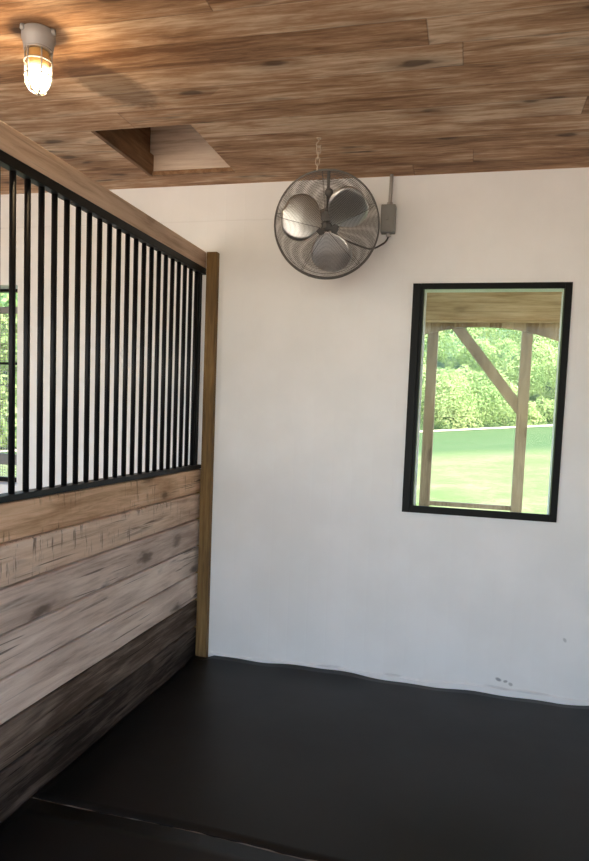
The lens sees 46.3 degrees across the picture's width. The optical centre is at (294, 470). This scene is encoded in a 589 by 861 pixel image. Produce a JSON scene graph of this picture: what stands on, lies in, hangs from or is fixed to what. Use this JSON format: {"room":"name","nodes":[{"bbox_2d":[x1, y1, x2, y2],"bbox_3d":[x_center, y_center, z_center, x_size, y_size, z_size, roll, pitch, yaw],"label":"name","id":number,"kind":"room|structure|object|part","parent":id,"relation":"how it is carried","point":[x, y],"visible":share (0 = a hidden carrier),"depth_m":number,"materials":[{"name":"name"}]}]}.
{"room":"farm building","nodes":[
{"label":"farm building","id":0,"kind":"room"},
{"bbox_2d":[0,167,588,700],"bbox_3d":[-0.385,-0.382,3.640,7.550,2.982,0.170,3,5,14],"label":"wall","id":1,"kind":"structure","parent":0,"point":[316,557],"depth_m":3.41,"materials":[{"name":"white paint"}]},
{"bbox_2d":[0,289,17,481],"bbox_3d":[-1.855,-0.502,4.058,0.707,1.109,0.035,3,5,14],"label":"window","id":2,"kind":"structure","parent":1,"relation":"in","point":[3,310],"depth_m":4.03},
{"bbox_3d":[-1.867,-0.079,4.089,0.655,0.063,0.020,3,5,14],"label":"screen rail","id":3,"kind":"part","parent":2,"relation":"part of","materials":[{"name":"grey metal"}]},
{"bbox_3d":[-1.834,-0.936,4.020,0.655,0.038,0.020,3,5,14],"label":"screen rail","id":4,"kind":"part","parent":2,"relation":"part of","materials":[{"name":"grey metal"}]},
{"bbox_2d":[380,174,396,236],"bbox_3d":[0.444,-1.250,3.246,0.068,0.287,0.066,3,5,14],"label":"switch box","id":5,"kind":"object","parent":1,"relation":"attached to","point":[388,211],"visible":1,"depth_m":3.23,"materials":[{"name":"grey metal"}]},
{"bbox_2d":[337,234,388,249],"bbox_3d":[0.318,-1.062,3.163,0.328,0.088,0.040,-1,6,-35],"label":"power cord","id":6,"kind":"object","parent":5,"relation":"hanging from","point":[385,241],"visible":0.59,"depth_m":3.21,"materials":[{"name":"rubber"}]},
{"bbox_3d":[0.436,-1.186,3.230,0.062,0.116,0.006,3,5,14],"label":"plate","id":7,"kind":"part","parent":5,"relation":"part of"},
{"bbox_2d":[209,651,588,705],"bbox_3d":[1.301,1.082,3.225,3.617,0.062,0.008,3,5,14],"label":"baseboard","id":8,"kind":"structure","parent":1,"relation":"attached to","point":[517,693],"depth_m":3.36,"materials":[{"name":"white paint"}]},
{"bbox_2d":[402,282,572,522],"bbox_3d":[0.893,-0.328,3.328,0.746,1.197,0.214,3,5,14],"label":"window","id":9,"kind":"structure","parent":1,"relation":"in","point":[419,300],"depth_m":3.26,"materials":[{"name":"black metal"}]},
{"bbox_3d":[0.596,-0.353,3.492,0.089,1.197,0.020,3,5,14],"label":"casing","id":10,"kind":"part","parent":9,"relation":"part of","materials":[{"name":"white paint"}]},
{"bbox_2d":[0,0,588,194],"bbox_3d":[-1.017,-1.271,0.900,7.250,0.025,5.317,3,5,14],"label":"ceiling","id":11,"kind":"structure","parent":0,"point":[387,87],"depth_m":2.38,"materials":[{"name":"brown wood"}]},
{"bbox_2d":[20,23,55,95],"bbox_3d":[-0.784,-1.254,2.121,0.109,0.188,0.104,3,5,14],"label":"ceiling lamp","id":12,"kind":"object","parent":11,"relation":"attached to","point":[39,41],"visible":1,"depth_m":2.09,"materials":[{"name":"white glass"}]},
{"bbox_3d":[-0.790,-1.209,2.126,0.056,0.047,0.056,3,5,14],"label":"bulb","id":13,"kind":"part","parent":12,"relation":"part of","materials":[{"name":"white glass"}]},
{"bbox_2d":[29,47,48,72],"bbox_3d":[-0.788,-1.262,2.121,0.064,0.063,0.064,3,5,14],"label":"bulb","id":14,"kind":"object","parent":12,"relation":"attached to","point":[38,56],"depth_m":2.10,"materials":[{"name":"white glass"}]},
{"bbox_2d":[91,124,234,176],"bbox_3d":[-0.558,-1.607,3.064,0.487,0.381,0.590,3,5,14],"label":"ceiling hatch","id":15,"kind":"object","parent":11,"relation":"attached to","point":[176,149],"visible":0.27,"depth_m":3.33,"materials":[{"name":"brown wood"}]},
{"bbox_2d":[274,137,379,279],"bbox_3d":[0.141,-1.113,2.963,0.450,0.537,0.264,3,5,14],"label":"wall fan","id":16,"kind":"object","parent":11,"relation":"hanging from","point":[302,217],"depth_m":2.95,"materials":[{"name":"metal"}]},
{"bbox_3d":[0.035,-1.086,2.953,0.181,0.195,0.026,2,5,-2],"label":"blade","id":17,"kind":"part","parent":16,"relation":"part of","materials":[{"name":"metal"}]},
{"bbox_3d":[0.098,-1.306,2.851,0.023,0.136,0.021,-1,5,-31],"label":"chain","id":18,"kind":"part","parent":16,"relation":"part of","materials":[{"name":"metal"}]},
{"bbox_3d":[0.143,-1.091,3.031,0.110,0.135,0.135,2,5,2],"label":"motor","id":19,"kind":"part","parent":16,"relation":"part of","materials":[{"name":"grey metal"}]},
{"bbox_3d":[0.149,-1.196,2.964,0.039,0.041,0.040,3,5,14],"label":"knob","id":20,"kind":"part","parent":16,"relation":"part of","materials":[{"name":"black metal"}]},
{"bbox_3d":[0.161,-0.958,3.021,0.193,0.164,0.095,3,5,14],"label":"blade","id":21,"kind":"part","parent":16,"relation":"part of","materials":[{"name":"metal"}]},
{"bbox_3d":[0.228,-1.119,2.926,0.189,0.136,0.119,0,5,-20],"label":"blade","id":22,"kind":"part","parent":16,"relation":"part of","materials":[{"name":"metal"}]},
{"bbox_3d":[-1.039,1.222,1.395,7.250,0.100,4.717,3,5,14],"label":"floor","id":23,"kind":"structure","parent":0,"visible":0},
{"bbox_2d":[0,120,219,823],"bbox_3d":[-0.821,0.043,2.237,0.116,2.125,2.816,3,5,14],"label":"wall","id":24,"kind":"structure","parent":23,"relation":"on","point":[105,581],"depth_m":2.61,"materials":[{"name":"brown wood"}]},
{"bbox_3d":[-0.814,-0.976,2.161,0.040,0.081,2.814,3,5,14],"label":"rail","id":25,"kind":"part","parent":24,"relation":"part of","materials":[{"name":"brown wood"}]},
{"bbox_3d":[-0.451,-0.049,3.574,0.057,2.120,0.038,3,5,14],"label":"wall post","id":26,"kind":"part","parent":24,"relation":"part of","materials":[{"name":"brown wood"}]},
{"bbox_2d":[0,797,315,860],"bbox_3d":[0.508,1.312,0.267,3.686,0.022,3.275,3,5,14],"label":"rubber mat","id":27,"kind":"object","parent":23,"relation":"on","point":[39,830],"visible":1,"depth_m":2.08,"materials":[{"name":"rubber"}]},
{"bbox_2d":[32,655,588,860],"bbox_3d":[1.071,1.142,2.481,3.686,0.044,1.551,3,5,14],"label":"rubber mat","id":28,"kind":"object","parent":23,"relation":"on","point":[318,764],"visible":0.99,"depth_m":2.55,"materials":[{"name":"black rubber"}]},
{"label":"outside","id":29,"kind":"structure","parent":0,"visible":0},
{"bbox_2d":[0,293,557,513],"bbox_3d":[-0.453,-8.501,27.191,75.000,17.258,46.463,3,5,14],"label":"lawn","id":30,"kind":"structure","parent":29,"point":[469,466],"depth_m":17.50,"materials":[{"name":"green plant"}]},
{"bbox_2d":[0,293,558,449],"bbox_3d":[0.344,-5.390,31.381,56.092,11.458,7.653,1,5,-13],"label":"thicket","id":31,"kind":"object","parent":30,"relation":"on","point":[458,397],"visible":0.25,"depth_m":31.88,"materials":[{"name":"green plant"}]},
{"bbox_2d":[419,331,438,505],"bbox_3d":[1.074,-0.013,5.629,0.082,2.725,0.082,3,5,14],"label":"porch post","id":32,"kind":"object","parent":30,"relation":"on","point":[432,343],"visible":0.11,"depth_m":5.56,"materials":[{"name":"brown wood"}]},
{"bbox_2d":[429,501,510,510],"bbox_3d":[1.411,0.279,5.562,0.634,0.034,0.040,3,5,14],"label":"rail","id":33,"kind":"object","parent":32,"relation":"attached to","point":[435,503],"visible":1,"depth_m":5.54,"materials":[{"name":"brown wood"}]},
{"bbox_2d":[425,292,561,322],"bbox_3d":[1.847,-1.256,5.242,5.500,0.266,0.062,3,5,14],"label":"beam","id":34,"kind":"structure","parent":32,"relation":"attached to","point":[452,307],"depth_m":5.31,"materials":[{"name":"beige wood"}]},
{"bbox_2d":[425,323,559,341],"bbox_3d":[1.460,-1.016,5.401,2.500,0.781,0.021,3,5,14],"label":"arched valance","id":35,"kind":"object","parent":34,"relation":"hanging from","point":[548,330],"visible":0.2,"depth_m":5.32,"materials":[{"name":"brown wood"}]},
{"bbox_2d":[510,331,532,512],"bbox_3d":[1.770,0.028,5.455,0.082,2.725,0.082,3,5,14],"label":"porch post","id":36,"kind":"object","parent":30,"relation":"on","point":[526,338],"visible":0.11,"depth_m":5.38,"materials":[{"name":"brown wood"}]},
{"bbox_2d":[452,328,517,413],"bbox_3d":[1.474,-0.856,5.467,0.595,0.788,0.072,3,5,14],"label":"diagonal brace","id":37,"kind":"object","parent":36,"relation":"attached to","point":[463,335],"visible":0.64,"depth_m":5.42,"materials":[{"name":"brown wood"}]},
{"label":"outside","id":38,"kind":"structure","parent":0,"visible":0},
{"bbox_2d":[1,425,552,451],"bbox_3d":[2.109,-1.663,28.718,47.360,3.294,0.806,1,5,-12],"label":"path","id":39,"kind":"structure","parent":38,"point":[533,425],"depth_m":30.04,"materials":[{"name":"grey concrete"}]}
]}

